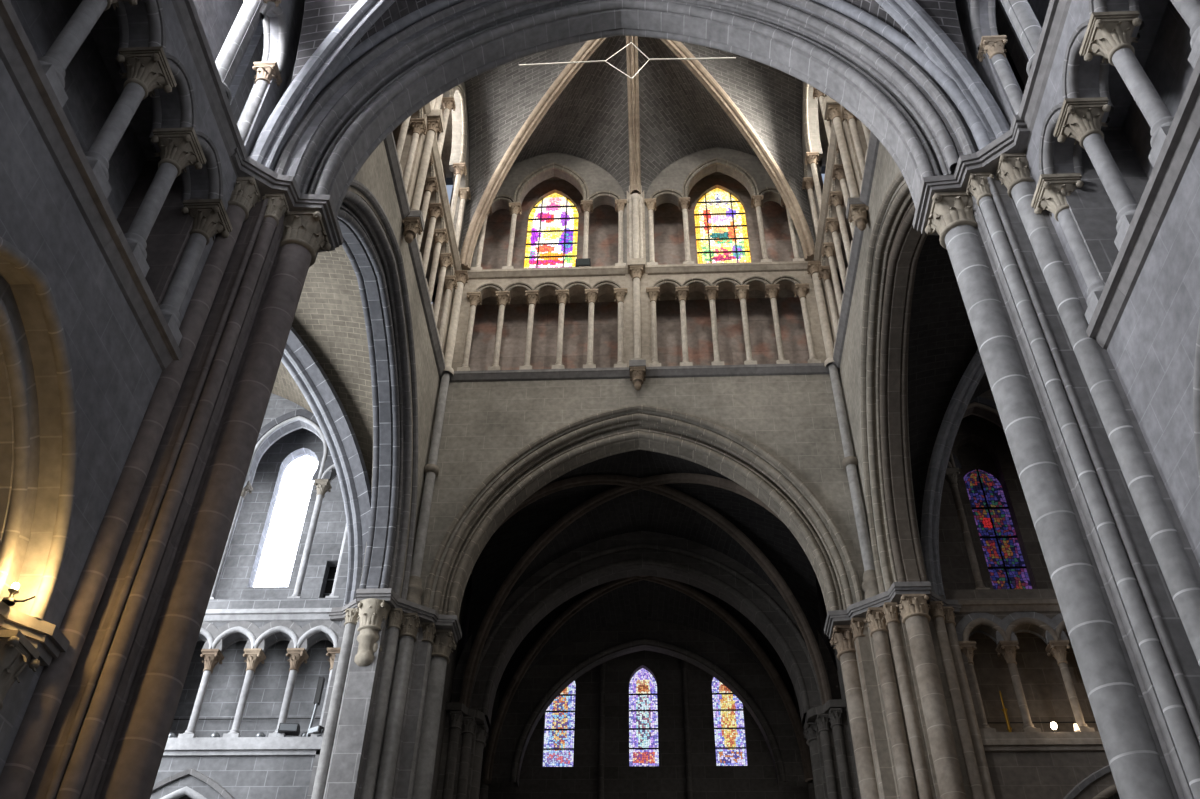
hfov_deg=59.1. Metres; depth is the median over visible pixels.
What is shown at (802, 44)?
arch
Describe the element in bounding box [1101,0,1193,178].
wall
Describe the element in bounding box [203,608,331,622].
trim
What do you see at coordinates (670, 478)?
rib
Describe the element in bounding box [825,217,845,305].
colonnette
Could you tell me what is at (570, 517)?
rib
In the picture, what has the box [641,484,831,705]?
rib
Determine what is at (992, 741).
trim
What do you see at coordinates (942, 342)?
ceiling
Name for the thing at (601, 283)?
trim
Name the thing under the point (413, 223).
shaft
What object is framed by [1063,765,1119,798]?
blind arch
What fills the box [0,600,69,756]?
column capital
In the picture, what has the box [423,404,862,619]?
arch
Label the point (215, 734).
spot lamp
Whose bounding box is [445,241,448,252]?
trim
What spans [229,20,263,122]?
wall
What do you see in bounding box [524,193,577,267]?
window
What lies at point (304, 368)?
rib
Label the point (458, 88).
trim
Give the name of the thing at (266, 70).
colonnette
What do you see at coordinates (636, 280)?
shaft
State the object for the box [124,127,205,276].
colonnette
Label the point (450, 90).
trim
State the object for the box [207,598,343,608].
trim
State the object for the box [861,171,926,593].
arch
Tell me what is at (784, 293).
ceiling
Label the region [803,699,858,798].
pier
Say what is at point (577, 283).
trim
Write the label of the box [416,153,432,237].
colonnette
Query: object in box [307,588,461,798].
pier
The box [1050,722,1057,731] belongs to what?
lamp
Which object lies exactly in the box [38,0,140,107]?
colonnette
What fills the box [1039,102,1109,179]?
arch
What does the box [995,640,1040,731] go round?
colonnette
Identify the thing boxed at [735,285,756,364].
colonnette
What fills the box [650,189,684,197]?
trim
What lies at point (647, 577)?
rib
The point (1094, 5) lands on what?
arch
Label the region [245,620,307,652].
arch
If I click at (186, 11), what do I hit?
trim
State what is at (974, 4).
arch
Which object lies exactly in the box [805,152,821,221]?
colonnette
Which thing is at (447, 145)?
ceiling
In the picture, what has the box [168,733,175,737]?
spot lamp
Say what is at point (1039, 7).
wall
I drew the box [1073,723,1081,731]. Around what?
lamp
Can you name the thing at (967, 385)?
rib
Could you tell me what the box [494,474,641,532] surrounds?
rib
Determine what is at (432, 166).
trim
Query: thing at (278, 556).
window
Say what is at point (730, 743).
window
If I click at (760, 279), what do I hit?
trim
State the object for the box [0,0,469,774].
wall
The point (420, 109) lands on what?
trim
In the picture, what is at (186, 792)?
blind arch
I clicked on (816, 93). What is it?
arch
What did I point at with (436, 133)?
wall
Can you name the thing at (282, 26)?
arch
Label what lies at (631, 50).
rib
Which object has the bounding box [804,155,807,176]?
trim
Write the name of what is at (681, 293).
colonnette
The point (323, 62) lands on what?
rib
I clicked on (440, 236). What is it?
colonnette
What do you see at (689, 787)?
shaft
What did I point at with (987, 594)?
ledge
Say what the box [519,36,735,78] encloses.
frame
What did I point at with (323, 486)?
colonnette
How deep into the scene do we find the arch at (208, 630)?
20.16 m
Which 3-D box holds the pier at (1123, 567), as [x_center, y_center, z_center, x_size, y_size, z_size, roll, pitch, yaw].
[5.021,2.121,8.928,2.440,12.100,2.580,-1,-42,3]
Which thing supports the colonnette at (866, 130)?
on the trim at (799, 368)
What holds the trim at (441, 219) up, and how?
attached to the wall at (116, 372)
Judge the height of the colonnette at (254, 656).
1.750 m
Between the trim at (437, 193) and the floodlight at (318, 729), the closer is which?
the floodlight at (318, 729)
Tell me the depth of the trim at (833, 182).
24.12 m
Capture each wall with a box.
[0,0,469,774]
[10,0,159,218]
[150,393,347,798]
[170,640,333,737]
[193,0,243,59]
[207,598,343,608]
[215,428,345,598]
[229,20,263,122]
[281,0,981,177]
[420,147,864,608]
[430,572,471,798]
[432,172,823,307]
[433,297,809,370]
[436,133,445,181]
[488,650,808,798]
[801,0,1199,590]
[815,574,860,798]
[939,415,1053,589]
[954,389,1114,798]
[957,0,1028,482]
[969,632,1098,731]
[1027,0,1049,27]
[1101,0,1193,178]
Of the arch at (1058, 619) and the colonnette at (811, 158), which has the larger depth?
the colonnette at (811, 158)
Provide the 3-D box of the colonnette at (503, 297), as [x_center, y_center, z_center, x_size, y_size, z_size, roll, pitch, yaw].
[-2.440,-1.578,25.539,0.371,2.700,0.371,-1,-42,3]
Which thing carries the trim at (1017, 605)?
attached to the wall at (1032, 774)
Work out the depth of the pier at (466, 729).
22.85 m
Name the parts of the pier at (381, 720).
impost moulding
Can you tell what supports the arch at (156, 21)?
attached to the wall at (116, 372)
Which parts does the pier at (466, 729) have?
impost moulding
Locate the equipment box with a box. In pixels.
[575,258,590,266]
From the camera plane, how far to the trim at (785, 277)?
26.29 m
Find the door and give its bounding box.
[323,567,336,597]
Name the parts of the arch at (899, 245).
hood moulding, roll moulding, roll moulding, roll moulding, roll moulding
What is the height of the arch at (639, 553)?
4.853 m
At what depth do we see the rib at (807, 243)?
27.59 m
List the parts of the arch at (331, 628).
roll moulding, roll moulding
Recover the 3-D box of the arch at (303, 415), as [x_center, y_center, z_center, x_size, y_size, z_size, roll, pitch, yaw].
[-6.777,1.071,23.391,2.100,2.024,0.370,-1,-42,3]
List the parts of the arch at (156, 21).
roll moulding, roll moulding, hood moulding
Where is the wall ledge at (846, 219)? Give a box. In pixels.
[837,207,852,290]
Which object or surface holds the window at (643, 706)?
in the wall at (757, 780)
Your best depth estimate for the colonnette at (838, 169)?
23.14 m
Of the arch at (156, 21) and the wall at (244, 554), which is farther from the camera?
the wall at (244, 554)
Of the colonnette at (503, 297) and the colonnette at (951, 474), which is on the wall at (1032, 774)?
the colonnette at (951, 474)
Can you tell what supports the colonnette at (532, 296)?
on the trim at (799, 368)
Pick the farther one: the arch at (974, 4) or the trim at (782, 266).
the trim at (782, 266)
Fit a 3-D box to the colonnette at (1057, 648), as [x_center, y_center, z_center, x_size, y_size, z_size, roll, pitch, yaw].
[8.327,5.124,18.720,0.348,1.750,0.348,-1,-42,3]
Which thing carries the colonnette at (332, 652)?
on the trim at (204, 746)
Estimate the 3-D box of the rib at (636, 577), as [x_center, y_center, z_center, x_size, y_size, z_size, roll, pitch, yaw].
[-0.923,6.183,26.487,4.325,5.121,0.272,12,-43,-12]
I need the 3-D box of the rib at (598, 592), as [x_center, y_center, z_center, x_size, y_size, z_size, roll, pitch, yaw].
[-0.855,7.152,27.567,4.325,5.121,0.272,-15,-44,17]
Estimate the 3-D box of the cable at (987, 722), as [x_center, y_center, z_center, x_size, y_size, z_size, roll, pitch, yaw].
[8.226,5.820,19.057,4.100,0.017,0.020,-1,-42,3]
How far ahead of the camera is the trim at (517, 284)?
26.59 m
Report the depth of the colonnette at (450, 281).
25.51 m
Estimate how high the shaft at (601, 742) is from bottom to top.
8.000 m
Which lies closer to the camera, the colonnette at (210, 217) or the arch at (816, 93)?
the colonnette at (210, 217)
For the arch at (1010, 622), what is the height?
0.670 m
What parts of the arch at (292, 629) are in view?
roll moulding, roll moulding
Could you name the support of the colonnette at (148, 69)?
on the trim at (17, 53)
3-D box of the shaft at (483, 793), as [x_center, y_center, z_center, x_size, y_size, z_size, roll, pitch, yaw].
[-3.011,14.157,22.460,0.280,12.000,0.276,-1,-42,3]
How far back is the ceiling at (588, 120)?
28.73 m
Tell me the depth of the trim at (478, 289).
26.62 m
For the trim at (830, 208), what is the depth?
24.60 m
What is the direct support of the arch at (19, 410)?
attached to the wall at (116, 372)
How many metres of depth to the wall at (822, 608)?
24.13 m
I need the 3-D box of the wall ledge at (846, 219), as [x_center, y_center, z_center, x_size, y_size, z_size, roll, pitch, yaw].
[5.856,-6.370,23.097,1.050,0.240,10.600,-1,-42,3]
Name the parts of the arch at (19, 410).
roll moulding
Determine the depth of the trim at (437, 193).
24.46 m
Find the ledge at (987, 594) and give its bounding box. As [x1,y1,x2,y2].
[944,589,1056,599]
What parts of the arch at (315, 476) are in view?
roll moulding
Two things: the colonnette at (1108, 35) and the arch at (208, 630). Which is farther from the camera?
the arch at (208, 630)
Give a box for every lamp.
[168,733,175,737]
[210,732,219,736]
[255,732,265,736]
[306,677,324,736]
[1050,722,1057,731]
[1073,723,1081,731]
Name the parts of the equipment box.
panel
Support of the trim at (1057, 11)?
attached to the wall at (1151, 348)
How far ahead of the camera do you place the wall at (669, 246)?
29.50 m
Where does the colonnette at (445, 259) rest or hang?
on the trim at (799, 368)
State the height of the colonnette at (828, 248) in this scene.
2.700 m
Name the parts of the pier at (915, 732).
impost moulding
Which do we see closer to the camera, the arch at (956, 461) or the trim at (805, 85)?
the arch at (956, 461)
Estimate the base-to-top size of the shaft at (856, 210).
7.880 m
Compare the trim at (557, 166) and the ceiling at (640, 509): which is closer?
the ceiling at (640, 509)
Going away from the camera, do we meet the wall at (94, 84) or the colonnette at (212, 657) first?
the wall at (94, 84)
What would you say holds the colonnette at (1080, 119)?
on the trim at (1182, 138)
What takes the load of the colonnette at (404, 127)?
on the trim at (799, 368)
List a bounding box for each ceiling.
[237,122,372,486]
[291,0,967,82]
[432,273,843,304]
[438,95,831,182]
[445,37,825,184]
[459,35,814,254]
[467,450,822,651]
[495,580,795,708]
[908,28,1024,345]
[908,235,990,541]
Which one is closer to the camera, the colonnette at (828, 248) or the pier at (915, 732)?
the pier at (915, 732)
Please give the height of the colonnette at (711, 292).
2.700 m
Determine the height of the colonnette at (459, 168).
2.720 m
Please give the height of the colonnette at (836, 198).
2.700 m
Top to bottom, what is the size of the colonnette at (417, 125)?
2.700 m
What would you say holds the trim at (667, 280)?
attached to the wall at (793, 418)
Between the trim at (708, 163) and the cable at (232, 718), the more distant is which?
the trim at (708, 163)
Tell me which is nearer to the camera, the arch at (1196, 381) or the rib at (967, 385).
the arch at (1196, 381)
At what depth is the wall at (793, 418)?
23.81 m
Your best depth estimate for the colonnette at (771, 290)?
25.41 m
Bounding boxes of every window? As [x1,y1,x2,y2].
[253,455,317,586]
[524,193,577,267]
[543,681,575,766]
[629,668,658,765]
[694,188,750,263]
[712,677,747,765]
[964,468,1031,588]
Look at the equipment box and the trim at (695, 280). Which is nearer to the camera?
the trim at (695, 280)
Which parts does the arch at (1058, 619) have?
roll moulding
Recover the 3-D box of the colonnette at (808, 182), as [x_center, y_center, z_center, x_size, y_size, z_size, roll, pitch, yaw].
[5.516,-4.754,27.156,0.351,2.720,0.351,-1,-42,3]
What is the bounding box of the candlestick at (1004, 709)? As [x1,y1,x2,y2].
[999,691,1011,731]
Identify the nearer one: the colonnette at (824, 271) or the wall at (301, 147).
the wall at (301, 147)
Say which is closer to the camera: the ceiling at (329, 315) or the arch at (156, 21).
the arch at (156, 21)
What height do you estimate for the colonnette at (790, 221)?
2.720 m
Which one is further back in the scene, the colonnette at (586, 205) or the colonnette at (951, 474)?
the colonnette at (586, 205)
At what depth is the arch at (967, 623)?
19.53 m
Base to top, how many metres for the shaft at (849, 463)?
9.680 m
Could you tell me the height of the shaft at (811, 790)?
12.000 m
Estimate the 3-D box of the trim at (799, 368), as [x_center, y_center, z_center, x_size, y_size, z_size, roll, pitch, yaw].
[0.656,-3.649,20.986,9.160,0.240,9.200,-1,-42,3]
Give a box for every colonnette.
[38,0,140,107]
[84,46,176,198]
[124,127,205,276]
[159,199,232,345]
[178,649,223,737]
[210,481,252,598]
[215,0,281,102]
[223,648,265,736]
[238,61,282,142]
[268,648,308,736]
[287,479,331,597]
[311,647,340,736]
[325,522,346,597]
[396,116,410,175]
[403,118,426,206]
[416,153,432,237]
[417,177,437,264]
[422,203,443,289]
[428,229,448,313]
[434,253,452,339]
[438,97,455,166]
[439,275,457,361]
[450,163,466,235]
[455,188,470,256]
[457,292,481,370]
[471,205,492,269]
[488,291,510,369]
[502,202,521,268]
[519,290,539,369]
[552,289,569,368]
[579,200,592,266]
[583,289,598,367]
[614,288,626,367]
[615,199,626,265]
[644,198,657,264]
[646,287,660,366]
[675,286,692,365]
[678,197,693,263]
[704,286,723,364]
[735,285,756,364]
[751,195,771,261]
[765,284,789,363]
[781,197,803,260]
[794,283,820,362]
[802,177,817,243]
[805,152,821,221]
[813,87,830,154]
[818,266,837,351]
[821,242,841,329]
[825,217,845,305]
[828,191,850,277]
[832,164,854,251]
[840,106,864,191]
[861,122,870,161]
[944,468,989,589]
[959,641,995,731]
[977,35,1021,114]
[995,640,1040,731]
[1002,0,1041,75]
[1031,173,1104,323]
[1045,640,1094,731]
[1053,97,1137,250]
[1079,11,1173,166]
[1170,0,1199,68]
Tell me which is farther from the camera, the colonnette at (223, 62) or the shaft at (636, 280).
the shaft at (636, 280)
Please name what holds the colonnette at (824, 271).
on the trim at (799, 368)
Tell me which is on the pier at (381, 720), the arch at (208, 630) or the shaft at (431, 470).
the shaft at (431, 470)
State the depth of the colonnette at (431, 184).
23.50 m
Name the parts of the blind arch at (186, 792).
roll moulding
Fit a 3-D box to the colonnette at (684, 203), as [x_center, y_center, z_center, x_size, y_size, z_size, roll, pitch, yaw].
[2.266,-4.326,27.705,0.351,2.720,0.351,-1,-42,3]
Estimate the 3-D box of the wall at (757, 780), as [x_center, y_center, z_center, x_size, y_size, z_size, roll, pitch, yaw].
[1.185,12.563,25.237,9.400,18.200,0.400,-1,-42,3]
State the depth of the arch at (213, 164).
11.86 m
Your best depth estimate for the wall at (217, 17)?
14.67 m
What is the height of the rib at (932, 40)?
5.107 m
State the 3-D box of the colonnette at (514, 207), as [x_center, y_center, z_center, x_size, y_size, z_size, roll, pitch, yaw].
[-2.329,-4.230,27.911,0.351,2.720,0.351,-1,-42,3]
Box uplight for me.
[2,582,35,605]
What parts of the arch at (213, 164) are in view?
roll moulding, roll moulding, hood moulding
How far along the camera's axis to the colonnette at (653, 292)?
25.49 m
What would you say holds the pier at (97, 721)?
on the floor
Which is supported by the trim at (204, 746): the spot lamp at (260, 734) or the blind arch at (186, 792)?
the spot lamp at (260, 734)
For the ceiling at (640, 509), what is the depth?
25.73 m
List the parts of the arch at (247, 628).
roll moulding, roll moulding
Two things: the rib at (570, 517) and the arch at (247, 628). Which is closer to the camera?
the arch at (247, 628)
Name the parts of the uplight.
bulb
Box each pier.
[0,145,343,798]
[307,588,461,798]
[436,702,488,798]
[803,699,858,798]
[824,581,995,798]
[912,115,1199,798]
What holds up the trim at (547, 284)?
attached to the wall at (793, 418)
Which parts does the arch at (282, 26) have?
roll moulding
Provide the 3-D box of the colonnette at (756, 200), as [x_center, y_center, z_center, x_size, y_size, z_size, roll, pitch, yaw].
[4.223,-4.367,27.617,0.351,2.720,0.351,-1,-42,3]
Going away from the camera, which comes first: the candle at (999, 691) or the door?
the candle at (999, 691)
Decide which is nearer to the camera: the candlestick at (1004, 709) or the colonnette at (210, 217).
the colonnette at (210, 217)
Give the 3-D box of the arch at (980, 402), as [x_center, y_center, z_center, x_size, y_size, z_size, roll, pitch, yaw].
[8.185,0.759,22.719,2.100,2.024,0.370,-1,-42,3]
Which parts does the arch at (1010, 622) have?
roll moulding, roll moulding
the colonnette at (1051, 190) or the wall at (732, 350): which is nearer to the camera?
the colonnette at (1051, 190)
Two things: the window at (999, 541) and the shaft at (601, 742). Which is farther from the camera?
the shaft at (601, 742)
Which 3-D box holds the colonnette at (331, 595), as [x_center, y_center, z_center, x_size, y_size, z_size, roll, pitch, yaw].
[-5.195,2.876,21.651,0.318,2.940,0.318,-1,-42,3]
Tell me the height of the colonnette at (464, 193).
2.720 m
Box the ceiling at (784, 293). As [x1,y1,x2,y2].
[432,273,843,304]
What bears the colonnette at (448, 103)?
on the trim at (782, 266)
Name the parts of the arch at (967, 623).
roll moulding, roll moulding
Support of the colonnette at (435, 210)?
on the trim at (799, 368)
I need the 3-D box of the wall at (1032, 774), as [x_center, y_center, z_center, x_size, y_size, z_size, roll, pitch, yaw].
[9.784,5.972,17.994,7.500,18.600,0.350,-1,-42,3]
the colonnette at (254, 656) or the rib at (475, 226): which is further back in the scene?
the rib at (475, 226)
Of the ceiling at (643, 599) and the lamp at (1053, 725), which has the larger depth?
the ceiling at (643, 599)
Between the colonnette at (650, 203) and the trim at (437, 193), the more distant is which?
the colonnette at (650, 203)
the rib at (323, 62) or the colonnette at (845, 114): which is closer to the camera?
the rib at (323, 62)
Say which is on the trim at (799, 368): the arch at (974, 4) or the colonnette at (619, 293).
the colonnette at (619, 293)
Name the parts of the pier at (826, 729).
impost moulding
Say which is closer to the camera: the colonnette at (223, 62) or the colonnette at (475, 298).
the colonnette at (223, 62)
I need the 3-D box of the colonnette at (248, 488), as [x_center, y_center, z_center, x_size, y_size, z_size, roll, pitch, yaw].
[-7.672,2.927,21.762,0.318,2.940,0.318,-1,-42,3]
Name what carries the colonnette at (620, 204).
on the trim at (782, 266)
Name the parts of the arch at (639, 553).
roll moulding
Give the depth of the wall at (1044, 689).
19.61 m
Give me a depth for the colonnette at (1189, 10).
8.35 m
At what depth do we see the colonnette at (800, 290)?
25.34 m
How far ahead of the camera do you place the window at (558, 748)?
28.59 m
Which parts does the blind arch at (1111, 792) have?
roll moulding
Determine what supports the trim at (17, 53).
attached to the wall at (116, 372)
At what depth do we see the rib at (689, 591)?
27.97 m
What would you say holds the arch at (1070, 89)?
attached to the wall at (1151, 348)
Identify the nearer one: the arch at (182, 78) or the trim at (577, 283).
the arch at (182, 78)
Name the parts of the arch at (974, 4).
roll moulding, roll moulding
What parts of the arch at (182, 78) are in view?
roll moulding, roll moulding, hood moulding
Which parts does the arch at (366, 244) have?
roll moulding, roll moulding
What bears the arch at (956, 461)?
attached to the wall at (1032, 774)
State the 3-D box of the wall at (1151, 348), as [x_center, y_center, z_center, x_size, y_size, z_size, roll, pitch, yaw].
[5.177,-6.133,11.777,0.800,28.200,25.820,-1,-42,3]
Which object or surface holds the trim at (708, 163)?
attached to the wall at (793, 418)
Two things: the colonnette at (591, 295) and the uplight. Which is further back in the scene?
the colonnette at (591, 295)
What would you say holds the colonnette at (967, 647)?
on the trim at (992, 741)
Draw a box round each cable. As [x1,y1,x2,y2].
[174,718,320,719]
[987,722,1095,722]
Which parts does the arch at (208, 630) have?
roll moulding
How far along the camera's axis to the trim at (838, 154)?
23.51 m
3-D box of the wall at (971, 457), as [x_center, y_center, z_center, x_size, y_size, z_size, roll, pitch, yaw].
[9.586,3.187,14.890,7.500,18.600,11.100,-1,-42,3]
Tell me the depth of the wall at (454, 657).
23.91 m
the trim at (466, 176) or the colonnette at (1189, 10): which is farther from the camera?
the trim at (466, 176)
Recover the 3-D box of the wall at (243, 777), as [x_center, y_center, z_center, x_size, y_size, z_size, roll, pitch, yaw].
[-8.294,6.349,18.806,7.500,18.600,0.350,-1,-42,3]
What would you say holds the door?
in the wall at (244, 554)
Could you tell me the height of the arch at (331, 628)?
0.675 m
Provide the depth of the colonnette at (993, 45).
13.19 m
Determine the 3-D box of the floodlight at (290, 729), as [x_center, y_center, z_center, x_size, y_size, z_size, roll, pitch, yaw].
[-5.522,5.892,18.767,0.407,0.231,0.195,3,-42,-2]
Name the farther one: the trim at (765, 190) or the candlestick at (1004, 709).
the trim at (765, 190)
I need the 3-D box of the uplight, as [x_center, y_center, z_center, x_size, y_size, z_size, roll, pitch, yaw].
[-4.441,1.481,8.100,0.216,0.176,0.096,-1,-42,3]
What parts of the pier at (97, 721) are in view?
impost moulding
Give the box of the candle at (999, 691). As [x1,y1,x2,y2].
[999,691,1004,708]
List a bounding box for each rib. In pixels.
[249,0,395,170]
[262,0,990,168]
[281,326,371,605]
[459,484,640,707]
[460,37,606,269]
[482,576,643,783]
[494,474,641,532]
[626,36,640,193]
[627,575,643,578]
[639,473,781,520]
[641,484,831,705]
[642,575,657,578]
[644,576,812,781]
[660,39,814,260]
[875,0,1009,141]
[921,349,984,598]
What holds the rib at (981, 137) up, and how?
attached to the ceiling at (320, 17)
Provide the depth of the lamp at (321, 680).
19.20 m
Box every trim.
[0,0,182,370]
[163,737,322,756]
[171,0,247,177]
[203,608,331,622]
[384,132,879,381]
[418,108,421,117]
[422,102,836,279]
[430,165,433,176]
[435,183,438,202]
[440,215,443,228]
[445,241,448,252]
[449,88,452,96]
[452,84,466,162]
[464,166,467,187]
[474,283,503,291]
[492,195,515,203]
[503,282,532,290]
[513,162,588,201]
[532,281,561,289]
[562,281,591,289]
[586,190,620,199]
[591,280,620,288]
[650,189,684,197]
[652,278,682,286]
[681,278,711,286]
[682,157,758,197]
[711,277,741,285]
[741,276,770,284]
[757,187,779,194]
[771,275,801,283]
[803,82,811,151]
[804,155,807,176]
[825,231,828,242]
[829,207,832,217]
[832,178,835,190]
[836,151,839,163]
[958,599,1060,613]
[980,732,1104,751]
[1018,0,1071,153]
[1086,56,1199,349]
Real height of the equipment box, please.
0.320 m
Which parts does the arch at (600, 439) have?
roll moulding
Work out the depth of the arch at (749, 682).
28.16 m
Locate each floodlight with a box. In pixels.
[277,723,300,736]
[308,725,323,736]
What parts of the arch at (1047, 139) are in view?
hood moulding, roll moulding, roll moulding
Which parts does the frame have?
rod, rod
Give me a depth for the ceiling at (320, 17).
14.46 m
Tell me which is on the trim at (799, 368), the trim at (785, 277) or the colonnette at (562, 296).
the colonnette at (562, 296)
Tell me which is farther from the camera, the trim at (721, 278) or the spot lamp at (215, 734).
the trim at (721, 278)
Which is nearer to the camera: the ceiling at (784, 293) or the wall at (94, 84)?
the wall at (94, 84)
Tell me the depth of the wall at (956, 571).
22.13 m
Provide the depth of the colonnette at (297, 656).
19.50 m
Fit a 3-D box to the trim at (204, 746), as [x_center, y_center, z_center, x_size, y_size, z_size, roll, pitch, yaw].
[-8.278,6.514,19.094,7.500,0.300,1.200,-1,-42,3]
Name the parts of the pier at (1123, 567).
impost moulding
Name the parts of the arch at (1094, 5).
hood moulding, roll moulding, roll moulding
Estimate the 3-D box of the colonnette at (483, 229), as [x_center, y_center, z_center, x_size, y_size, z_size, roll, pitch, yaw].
[-3.128,-4.213,27.947,0.351,2.720,0.351,-1,-42,3]
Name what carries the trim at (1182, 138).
attached to the wall at (1151, 348)
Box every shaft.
[402,94,444,242]
[406,270,468,604]
[479,784,488,798]
[598,662,604,798]
[625,184,649,389]
[681,660,692,798]
[807,261,878,598]
[808,783,815,798]
[823,96,868,230]
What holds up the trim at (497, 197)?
attached to the wall at (793, 418)
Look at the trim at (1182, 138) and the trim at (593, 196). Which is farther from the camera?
the trim at (593, 196)
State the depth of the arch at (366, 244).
20.75 m
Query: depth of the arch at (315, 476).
22.70 m
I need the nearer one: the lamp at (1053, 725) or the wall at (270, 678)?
the lamp at (1053, 725)
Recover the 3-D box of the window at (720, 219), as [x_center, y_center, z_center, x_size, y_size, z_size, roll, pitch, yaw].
[3.381,-4.879,29.603,1.480,3.430,0.050,-1,-42,3]
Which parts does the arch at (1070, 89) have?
hood moulding, roll moulding, roll moulding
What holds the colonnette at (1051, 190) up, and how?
on the trim at (1182, 138)
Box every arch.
[0,237,77,619]
[115,0,165,66]
[119,52,195,145]
[152,768,234,798]
[153,130,222,205]
[197,621,222,651]
[202,621,264,653]
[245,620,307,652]
[247,409,333,484]
[259,1,286,74]
[274,0,974,215]
[287,620,340,651]
[312,461,336,481]
[337,180,417,599]
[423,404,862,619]
[451,531,840,726]
[480,620,813,786]
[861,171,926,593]
[947,396,1003,467]
[948,454,961,468]
[955,613,1017,644]
[970,0,997,49]
[996,612,1067,644]
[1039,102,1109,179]
[1046,613,1066,642]
[1062,19,1139,114]
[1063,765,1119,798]
[1088,0,1144,30]
[1193,319,1199,482]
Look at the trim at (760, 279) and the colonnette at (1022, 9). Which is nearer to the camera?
the colonnette at (1022, 9)
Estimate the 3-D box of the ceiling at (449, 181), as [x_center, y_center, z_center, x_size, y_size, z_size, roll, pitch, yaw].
[0.803,-11.078,27.709,12.400,0.300,12.700,-1,-42,3]

